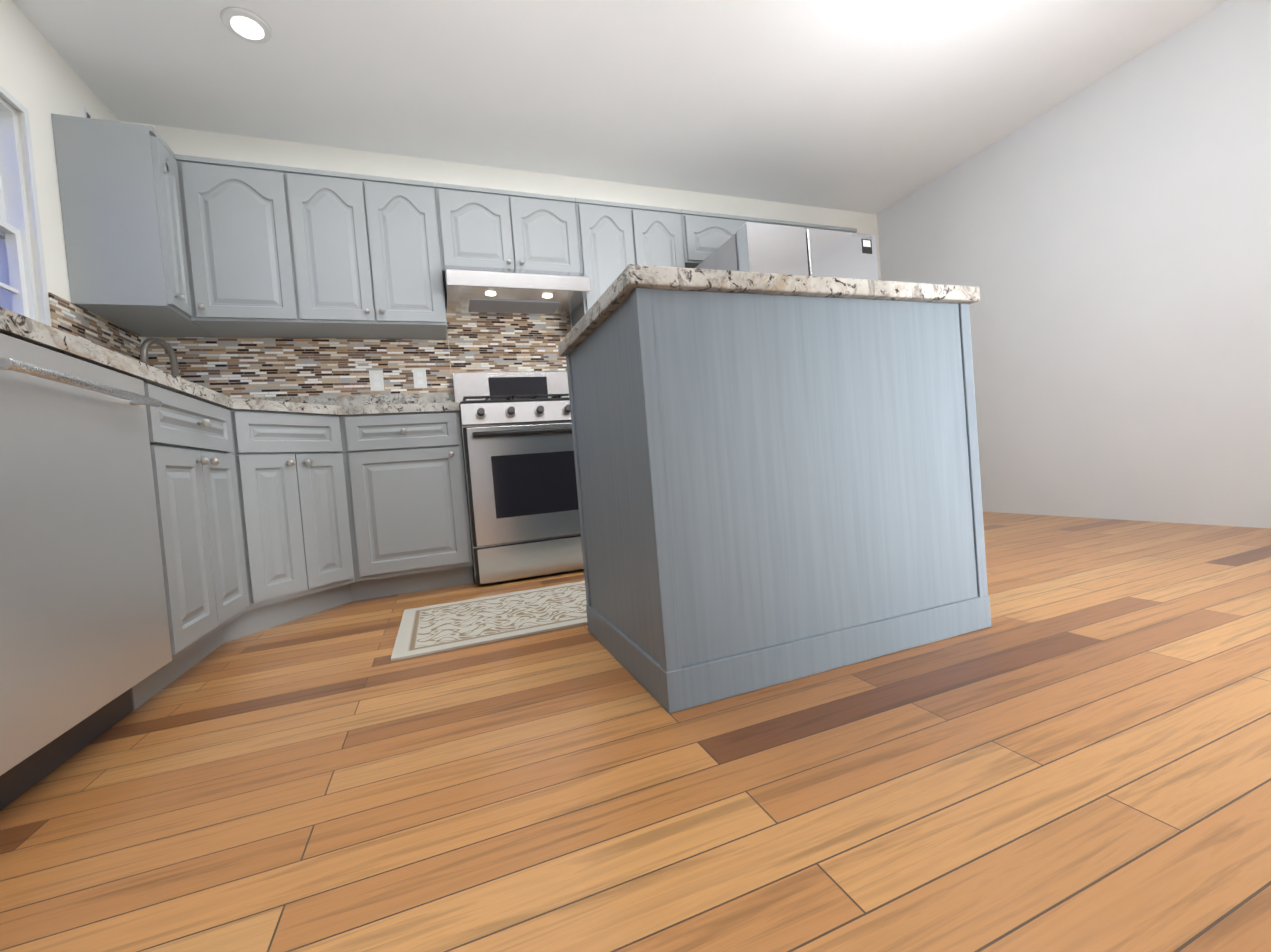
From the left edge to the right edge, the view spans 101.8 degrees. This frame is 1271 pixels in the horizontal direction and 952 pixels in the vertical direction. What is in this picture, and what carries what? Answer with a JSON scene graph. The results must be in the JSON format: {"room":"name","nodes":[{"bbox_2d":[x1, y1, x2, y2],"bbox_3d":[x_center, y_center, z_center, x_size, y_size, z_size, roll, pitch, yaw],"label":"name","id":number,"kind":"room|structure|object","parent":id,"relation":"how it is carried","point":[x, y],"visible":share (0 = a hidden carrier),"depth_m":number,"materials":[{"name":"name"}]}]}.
{"room":"kitchen","nodes":[
{"label":"kitchen","id":0,"kind":"room"},
{"bbox_2d":[0,0,141,343],"bbox_3d":[-1.598,-0.560,0.133,0.120,2.440,5.440,-5,1,-21],"label":"wall","id":1,"kind":"structure","parent":0,"point":[41,80],"depth_m":2.01,"materials":[{"name":"paint"}]},
{"bbox_2d":[0,85,50,325],"bbox_3d":[-2.139,-0.880,1.561,0.135,0.990,0.830,-5,1,-21],"label":"window","id":2,"kind":"structure","parent":1,"relation":"in","point":[18,287],"depth_m":1.90,"materials":[{"name":"white wood"}]},
{"bbox_2d":[78,106,91,117],"bbox_3d":[-2.426,-1.586,2.276,0.023,0.050,0.050,-5,1,-21],"label":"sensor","id":3,"kind":"object","parent":1,"relation":"attached to","point":[83,112],"visible":0.64,"depth_m":2.25,"materials":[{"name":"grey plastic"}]},
{"bbox_2d":[48,292,151,365],"bbox_3d":[-2.329,-0.540,2.268,0.020,0.318,0.628,-5,1,-21],"label":"backsplash","id":4,"kind":"structure","parent":1,"relation":"attached to","point":[66,316],"depth_m":2.20,"materials":[{"name":"tile"}]},
{"bbox_2d":[51,113,215,336],"bbox_3d":[-2.241,-1.092,2.392,0.363,0.760,0.523,-5,1,-21],"label":"upper cabinet","id":5,"kind":"object","parent":1,"relation":"attached to","point":[121,210],"visible":1,"depth_m":2.16,"materials":[{"name":"paint"}]},
{"bbox_2d":[119,120,880,389],"bbox_3d":[-0.145,-0.757,3.528,5.020,2.440,0.120,-5,1,-21],"label":"wall","id":6,"kind":"structure","parent":0,"point":[197,143],"depth_m":3.17,"materials":[{"name":"paint"}]},
{"bbox_2d":[174,154,446,338],"bbox_3d":[-1.623,-1.150,2.712,1.125,0.760,0.362,-5,1,-21],"label":"upper cabinet","id":7,"kind":"object","parent":6,"relation":"attached to","point":[275,251],"visible":1,"depth_m":2.57,"materials":[{"name":"paint"}]},
{"bbox_2d":[148,294,570,401],"bbox_3d":[-1.097,-0.729,3.091,2.928,0.759,0.021,-5,1,-21],"label":"backsplash","id":8,"kind":"structure","parent":6,"relation":"attached to","point":[232,367],"depth_m":2.92,"materials":[{"name":"tile"}]},
{"bbox_2d":[369,370,383,390],"bbox_3d":[-1.477,-0.545,2.946,0.070,0.115,0.007,-5,1,-21],"label":"light switch","id":9,"kind":"object","parent":8,"relation":"attached to","point":[376,380],"visible":1,"depth_m":2.94,"materials":[{"name":"plastic"}]},
{"bbox_2d":[413,368,426,387],"bbox_3d":[-1.264,-0.574,3.027,0.070,0.115,0.007,-5,1,-21],"label":"electrical outlet","id":10,"kind":"object","parent":8,"relation":"attached to","point":[419,377],"visible":1,"depth_m":3.02,"materials":[{"name":"plastic"}]},
{"bbox_2d":[435,183,580,285],"bbox_3d":[-0.748,-1.377,3.045,0.776,0.465,0.362,-5,1,-21],"label":"upper cabinet","id":11,"kind":"object","parent":6,"relation":"attached to","point":[487,227],"visible":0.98,"depth_m":2.90,"materials":[{"name":"paint"}]},
{"bbox_2d":[444,265,589,316],"bbox_3d":[-0.697,-1.068,2.985,0.756,0.146,0.491,-5,1,-21],"label":"range hood","id":12,"kind":"object","parent":11,"relation":"attached to","point":[469,290],"visible":1,"depth_m":2.85,"materials":[{"name":"silver metal"}]},
{"bbox_2d":[571,198,684,327],"bbox_3d":[-0.048,-1.292,3.309,0.695,0.760,0.362,-5,1,-21],"label":"upper cabinet","id":13,"kind":"object","parent":6,"relation":"attached to","point":[615,239],"visible":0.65,"depth_m":3.14,"materials":[{"name":"paint"}]},
{"bbox_2d":[681,210,804,267],"bbox_3d":[0.683,-1.574,3.606,0.920,0.330,0.328,-5,1,-21],"label":"upper cabinet","id":14,"kind":"object","parent":6,"relation":"attached to","point":[706,235],"depth_m":3.35,"materials":[{"name":"paint"}]},
{"bbox_2d":[805,223,856,232],"bbox_3d":[1.350,-1.634,3.859,0.512,0.330,0.328,-5,1,-21],"label":"upper cabinet","id":15,"kind":"object","parent":6,"relation":"attached to","point":[807,225],"depth_m":3.72,"materials":[{"name":"paint"}]},
{"bbox_2d":[11,0,1227,213],"bbox_3d":[0.637,-2.036,0.990,5.140,0.100,5.440,-5,1,-21],"label":"ceiling","id":16,"kind":"structure","parent":0,"point":[871,106],"depth_m":2.54,"materials":[{"name":"paint"}]},
{"bbox_2d":[221,7,272,43],"bbox_3d":[-1.577,-1.824,2.096,0.170,0.014,0.170,-5,1,-21],"label":"recessed light","id":17,"kind":"object","parent":16,"relation":"in","point":[246,25],"visible":1,"depth_m":2.08,"materials":[{"name":"white plastic"}]},
{"bbox_2d":[0,512,1270,951],"bbox_3d":[0.842,0.485,1.049,5.140,0.080,5.440,-5,1,-21],"label":"floor","id":18,"kind":"structure","parent":0,"point":[1070,750],"depth_m":0.84,"materials":[{"name":"brown wood"}]},
{"bbox_2d":[0,333,171,810],"bbox_3d":[-1.408,0.197,0.991,0.654,0.862,0.600,-5,1,-21],"label":"dishwasher","id":19,"kind":"object","parent":18,"relation":"on","point":[85,646],"visible":1,"depth_m":1.04,"materials":[{"name":"grey metal"}]},
{"bbox_2d":[131,382,258,709],"bbox_3d":[-1.661,0.203,1.544,0.628,0.864,0.576,-5,1,-21],"label":"base cabinet","id":20,"kind":"object","parent":18,"relation":"on","point":[197,466],"depth_m":1.60,"materials":[{"name":"paint"}]},
{"bbox_2d":[0,307,247,409],"bbox_3d":[-1.627,-0.323,1.375,0.660,0.185,2.848,-5,1,-21],"label":"countertop","id":21,"kind":"structure","parent":20,"relation":"on","point":[21,327],"depth_m":1.19,"materials":[{"name":"stone"}]},
{"bbox_2d":[140,338,178,376],"bbox_3d":[-2.156,-0.441,2.369,0.111,0.378,0.201,-5,1,-21],"label":"faucet","id":22,"kind":"object","parent":21,"relation":"on","point":[146,344],"visible":0.54,"depth_m":2.36,"materials":[{"name":"silver metal"}]},
{"bbox_2d":[339,411,473,599],"bbox_3d":[-1.173,0.135,2.730,0.480,0.864,0.628,-5,1,-21],"label":"base cabinet","id":23,"kind":"object","parent":18,"relation":"on","point":[407,497],"depth_m":2.44,"materials":[{"name":"paint"}]},
{"bbox_2d":[244,392,458,415],"bbox_3d":[-1.290,-0.377,2.522,0.788,0.185,0.943,-5,1,-21],"label":"countertop","id":24,"kind":"structure","parent":23,"relation":"on","point":[339,405],"depth_m":2.48,"materials":[{"name":"stone"}]},
{"bbox_2d":[391,581,587,660],"bbox_3d":[-0.027,0.485,2.168,1.770,0.008,0.630,-5,1,-21],"label":"rug","id":25,"kind":"object","parent":18,"relation":"on","point":[425,630],"visible":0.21,"depth_m":1.90,"materials":[{"name":"beige fabric"}]},
{"bbox_2d":[452,371,583,583],"bbox_3d":[-0.567,-0.064,2.882,0.750,1.157,0.741,-5,1,-21],"label":"range","id":26,"kind":"object","parent":18,"relation":"on","point":[520,472],"visible":0.73,"depth_m":2.57,"materials":[{"name":"silver metal"}]},
{"bbox_2d":[558,264,990,713],"bbox_3d":[0.383,-0.004,1.563,1.030,0.945,0.680,-5,1,-21],"label":"kitchen island","id":27,"kind":"object","parent":18,"relation":"on","point":[778,480],"visible":1,"depth_m":1.24,"materials":[{"name":"paint"}]},
{"bbox_2d":[695,222,878,279],"bbox_3d":[0.928,-0.517,3.357,0.912,1.795,0.896,-5,1,-21],"label":"refrigerator","id":28,"kind":"object","parent":18,"relation":"on","point":[764,248],"visible":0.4,"depth_m":2.91,"materials":[{"name":"grey metal"}]},
{"bbox_2d":[877,0,1270,527],"bbox_3d":[3.100,-0.982,1.850,0.120,2.440,5.320,-5,1,-21],"label":"wall","id":29,"kind":"structure","parent":0,"point":[1103,243],"depth_m":2.80,"materials":[{"name":"grey paint"}]}
]}

